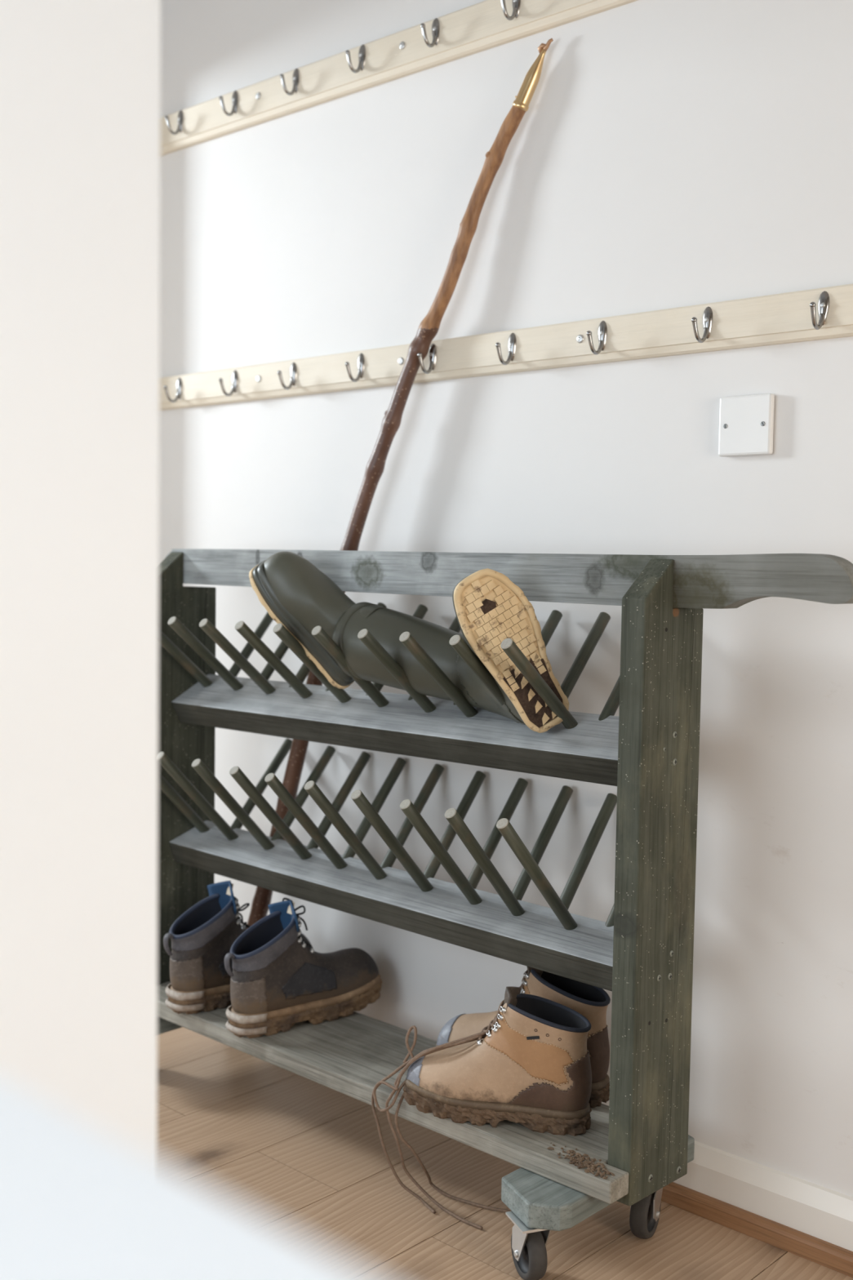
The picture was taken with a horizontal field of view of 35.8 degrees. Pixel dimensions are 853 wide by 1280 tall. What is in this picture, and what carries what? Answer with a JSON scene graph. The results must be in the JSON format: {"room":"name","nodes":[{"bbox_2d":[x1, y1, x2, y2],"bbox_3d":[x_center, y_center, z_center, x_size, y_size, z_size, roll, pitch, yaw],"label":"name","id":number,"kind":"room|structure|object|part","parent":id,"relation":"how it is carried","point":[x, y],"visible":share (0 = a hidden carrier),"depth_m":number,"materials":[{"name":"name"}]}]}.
{"room":"boot room","nodes":[
{"label":"boot room","id":0,"kind":"room"},
{"bbox_2d":[0,0,160,1159],"bbox_3d":[-0.844,-0.390,0.311,0.100,2.700,1.819,4,5,43],"label":"wall","id":1,"kind":"structure","parent":0,"point":[80,79],"depth_m":0.92,"materials":[{"name":"white paint"}]},
{"bbox_2d":[169,955,205,991],"bbox_3d":[-0.443,0.612,2.410,0.051,0.086,0.077,-2,5,-41],"label":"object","id":2,"kind":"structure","parent":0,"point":[188,975],"depth_m":2.39,"materials":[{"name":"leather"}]},
{"bbox_2d":[230,976,267,1013],"bbox_3d":[-0.315,0.621,2.297,0.051,0.086,0.077,-2,5,-40],"label":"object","id":3,"kind":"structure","parent":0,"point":[250,997],"depth_m":2.27,"materials":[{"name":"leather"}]},
{"bbox_2d":[156,1026,852,1279],"bbox_3d":[-1.342,0.897,1.643,6.900,0.050,3.000,4,5,43],"label":"floor","id":4,"kind":"structure","parent":0,"point":[306,1157],"depth_m":2.08,"materials":[{"name":"brown wood"}]},
{"bbox_2d":[0,1075,376,1279],"bbox_3d":[-0.221,0.569,-0.123,1.495,0.860,0.866,4,5,43],"label":"countertop","id":5,"kind":"structure","parent":4,"relation":"on","point":[77,1202],"depth_m":0.27,"materials":[{"name":"white paint"}]},
{"bbox_2d":[246,38,553,928],"bbox_3d":[-0.104,-0.082,2.424,0.741,1.832,0.037,4,5,38],"label":"stick","id":6,"kind":"object","parent":4,"relation":"on","point":[428,327],"visible":0.75,"depth_m":2.32,"materials":[{"name":"brown wood"}]},
{"bbox_2d":[157,548,852,1279],"bbox_3d":[-0.002,0.358,2.145,1.436,1.007,0.414,4,5,43],"label":"rack","id":7,"kind":"object","parent":4,"relation":"on","point":[642,953],"visible":0.73,"depth_m":2.00,"materials":[{"name":"wood"}]},
{"bbox_2d":[163,880,311,1014],"bbox_3d":[-0.349,0.560,2.480,0.317,0.224,0.113,-2,5,-41],"label":"boot","id":8,"kind":"object","parent":7,"relation":"on","point":[202,937],"visible":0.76,"depth_m":2.40,"materials":[{"name":"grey leather"}]},
{"bbox_3d":[-0.430,0.518,2.447,0.040,0.083,0.128,4,5,43],"label":"collar panel","id":9,"kind":"part","parent":8,"relation":"part of","materials":[{"name":"grey leather"}]},
{"bbox_3d":[-0.396,0.521,2.407,0.129,0.083,0.037,-1,4,-32],"label":"collar panel","id":10,"kind":"part","parent":8,"relation":"part of","materials":[{"name":"grey leather"}]},
{"bbox_3d":[-0.333,0.590,2.446,0.118,0.059,0.013,-1,4,-32],"label":"panel","id":11,"kind":"part","parent":8,"relation":"part of","materials":[{"name":"brown leather"}]},
{"bbox_2d":[224,897,382,1038],"bbox_3d":[-0.227,0.572,2.374,0.317,0.218,0.113,-2,5,-40],"label":"boot","id":12,"kind":"object","parent":7,"relation":"on","point":[277,983],"visible":1,"depth_m":2.33,"materials":[{"name":"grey leather"}]},
{"bbox_3d":[-0.303,0.527,2.335,0.037,0.083,0.129,4,5,42],"label":"collar panel","id":13,"kind":"part","parent":12,"relation":"part of","materials":[{"name":"grey leather"}]},
{"bbox_3d":[-0.269,0.530,2.295,0.128,0.083,0.040,-1,4,-34],"label":"collar panel","id":14,"kind":"part","parent":12,"relation":"part of","materials":[{"name":"grey leather"}]},
{"bbox_3d":[-0.209,0.599,2.336,0.117,0.059,0.014,-2,5,-40],"label":"panel","id":15,"kind":"part","parent":12,"relation":"part of","materials":[{"name":"grey fabric"}]},
{"bbox_2d":[248,551,386,688],"bbox_3d":[-0.164,-0.032,2.218,0.258,0.231,0.123,2,4,21],"label":"boot","id":16,"kind":"object","parent":7,"relation":"on","point":[296,594],"visible":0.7,"depth_m":2.19,"materials":[{"name":"green rubber"}]},
{"bbox_2d":[168,820,613,991],"bbox_3d":[-0.075,0.429,2.236,1.062,0.083,0.103,4,5,43],"label":"shelf","id":17,"kind":"object","parent":7,"relation":"attached to","point":[562,943],"depth_m":2.16,"materials":[{"name":"grey wood"}]},
{"bbox_2d":[157,981,628,1204],"bbox_3d":[-0.096,0.707,2.235,1.140,0.031,0.224,4,5,43],"label":"shelf","id":18,"kind":"object","parent":7,"relation":"attached to","point":[348,1055],"depth_m":2.12,"materials":[{"name":"grey wood"}]},
{"bbox_2d":[171,674,618,786],"bbox_3d":[-0.065,0.138,2.223,1.062,0.098,0.113,4,5,43],"label":"shelf","id":19,"kind":"object","parent":7,"relation":"attached to","point":[584,747],"depth_m":2.16,"materials":[{"name":"grey wood"}]},
{"bbox_2d":[332,568,568,733],"bbox_3d":[0.035,0.006,2.054,0.415,0.239,0.213,4,5,43],"label":"boot","id":20,"kind":"object","parent":7,"relation":"on","point":[491,609],"visible":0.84,"depth_m":1.94,"materials":[{"name":"green rubber"}]},
{"bbox_2d":[371,986,591,1230],"bbox_3d":[0.077,0.693,1.984,0.343,0.359,0.108,3,4,24],"label":"boot","id":21,"kind":"object","parent":7,"relation":"on","point":[531,1067],"visible":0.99,"depth_m":1.94,"materials":[{"name":"beige leather"}]},
{"bbox_3d":[0.146,0.594,1.928,0.141,0.094,0.021,3,4,26],"label":"ankle panel","id":22,"kind":"part","parent":21,"relation":"part of","materials":[{"name":"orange leather"}]},
{"bbox_3d":[0.016,-0.107,2.127,1.431,0.076,0.041,4,5,43],"label":"handle rail","id":23,"kind":"part","parent":7,"relation":"part of","materials":[{"name":"grey wood"}]},
{"bbox_2d":[435,966,610,1107],"bbox_3d":[0.157,0.589,2.101,0.296,0.230,0.111,3,4,28],"label":"boot","id":24,"kind":"object","parent":7,"relation":"on","point":[591,1002],"visible":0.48,"depth_m":2.03,"materials":[{"name":"beige leather"}]},
{"bbox_3d":[0.186,0.582,2.044,0.146,0.098,0.027,4,5,40],"label":"ankle panel","id":25,"kind":"part","parent":24,"relation":"part of","materials":[{"name":"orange leather"}]},
{"bbox_2d":[546,1142,614,1179],"bbox_3d":[0.214,0.719,1.834,0.044,0.004,0.125,-2,4,-37],"label":"mud","id":26,"kind":"object","parent":7,"relation":"on","point":[580,1164],"visible":1,"depth_m":1.82,"materials":[{"name":"brown soil"}]},
{"bbox_2d":[158,0,852,1197],"bbox_3d":[-0.265,-0.504,2.693,7.100,2.750,0.100,4,5,43],"label":"wall","id":27,"kind":"structure","parent":0,"point":[664,154],"depth_m":2.16,"materials":[{"name":"white paint"}]},
{"bbox_2d":[160,0,638,156],"bbox_3d":[0.008,-1.051,2.304,1.830,0.075,0.058,4,5,43],"label":"rail","id":28,"kind":"object","parent":27,"relation":"attached to","point":[486,24],"visible":1,"depth_m":2.41,"materials":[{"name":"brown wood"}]},
{"bbox_2d":[255,92,260,99],"bbox_3d":[-0.337,-1.087,2.637,0.014,0.014,0.005,4,5,43],"label":"screw","id":29,"kind":"object","parent":28,"relation":"on","point":[257,94],"depth_m":2.64,"materials":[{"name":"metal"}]},
{"bbox_2d":[399,41,404,49],"bbox_3d":[-0.044,-1.065,2.366,0.014,0.014,0.005,4,5,43],"label":"screw","id":30,"kind":"object","parent":28,"relation":"on","point":[402,44],"depth_m":2.36,"materials":[{"name":"metal"}]},
{"bbox_2d":[159,284,852,410],"bbox_3d":[-0.001,-0.497,2.339,1.830,0.069,0.058,4,5,43],"label":"rail","id":31,"kind":"object","parent":27,"relation":"attached to","point":[824,313],"visible":1,"depth_m":2.16,"materials":[{"name":"beige wood"}]},
{"bbox_2d":[256,375,261,382],"bbox_3d":[-0.340,-0.527,2.667,0.014,0.014,0.005,4,5,43],"label":"screw","id":32,"kind":"object","parent":31,"relation":"on","point":[258,377],"depth_m":2.66,"materials":[{"name":"metal"}]},
{"bbox_2d":[398,357,404,364],"bbox_3d":[-0.047,-0.506,2.395,0.014,0.014,0.005,4,5,43],"label":"screw","id":33,"kind":"object","parent":31,"relation":"on","point":[401,360],"depth_m":2.39,"materials":[{"name":"metal"}]},
{"bbox_2d":[576,334,583,342],"bbox_3d":[0.246,-0.484,2.123,0.014,0.014,0.005,4,5,43],"label":"screw","id":34,"kind":"object","parent":31,"relation":"on","point":[580,338],"depth_m":2.12,"materials":[{"name":"metal"}]},
{"bbox_2d":[718,393,774,456],"bbox_3d":[0.469,-0.315,1.940,0.086,0.088,0.013,4,5,43],"label":"plate","id":35,"kind":"object","parent":27,"relation":"attached to","point":[746,422],"visible":1,"depth_m":1.93,"materials":[{"name":"white plastic"}]},
{"bbox_2d":[661,1182,852,1277],"bbox_3d":[0.746,0.886,1.714,3.940,0.029,0.016,4,5,43],"label":"trim","id":36,"kind":"structure","parent":27,"relation":"attached to","point":[837,1258],"depth_m":1.94,"materials":[{"name":"brown wood"}]},
{"bbox_2d":[673,1141,852,1251],"bbox_3d":[0.758,0.852,1.725,3.940,0.097,0.018,4,5,43],"label":"baseboard","id":37,"kind":"structure","parent":27,"relation":"attached to","point":[825,1214],"depth_m":1.95,"materials":[{"name":"white paint"}]},
{"bbox_2d":[509,1048,591,1111],"bbox_3d":[0.187,0.649,1.946,0.114,0.098,0.082,2,4,21],"label":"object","id":38,"kind":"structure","parent":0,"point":[546,1096],"depth_m":1.91,"materials":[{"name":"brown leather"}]},
{"bbox_2d":[586,1025,609,1083],"bbox_3d":[0.229,0.640,2.052,0.115,0.099,0.081,3,4,30],"label":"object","id":39,"kind":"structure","parent":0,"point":[598,1045],"depth_m":2.01,"materials":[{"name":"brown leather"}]}
]}

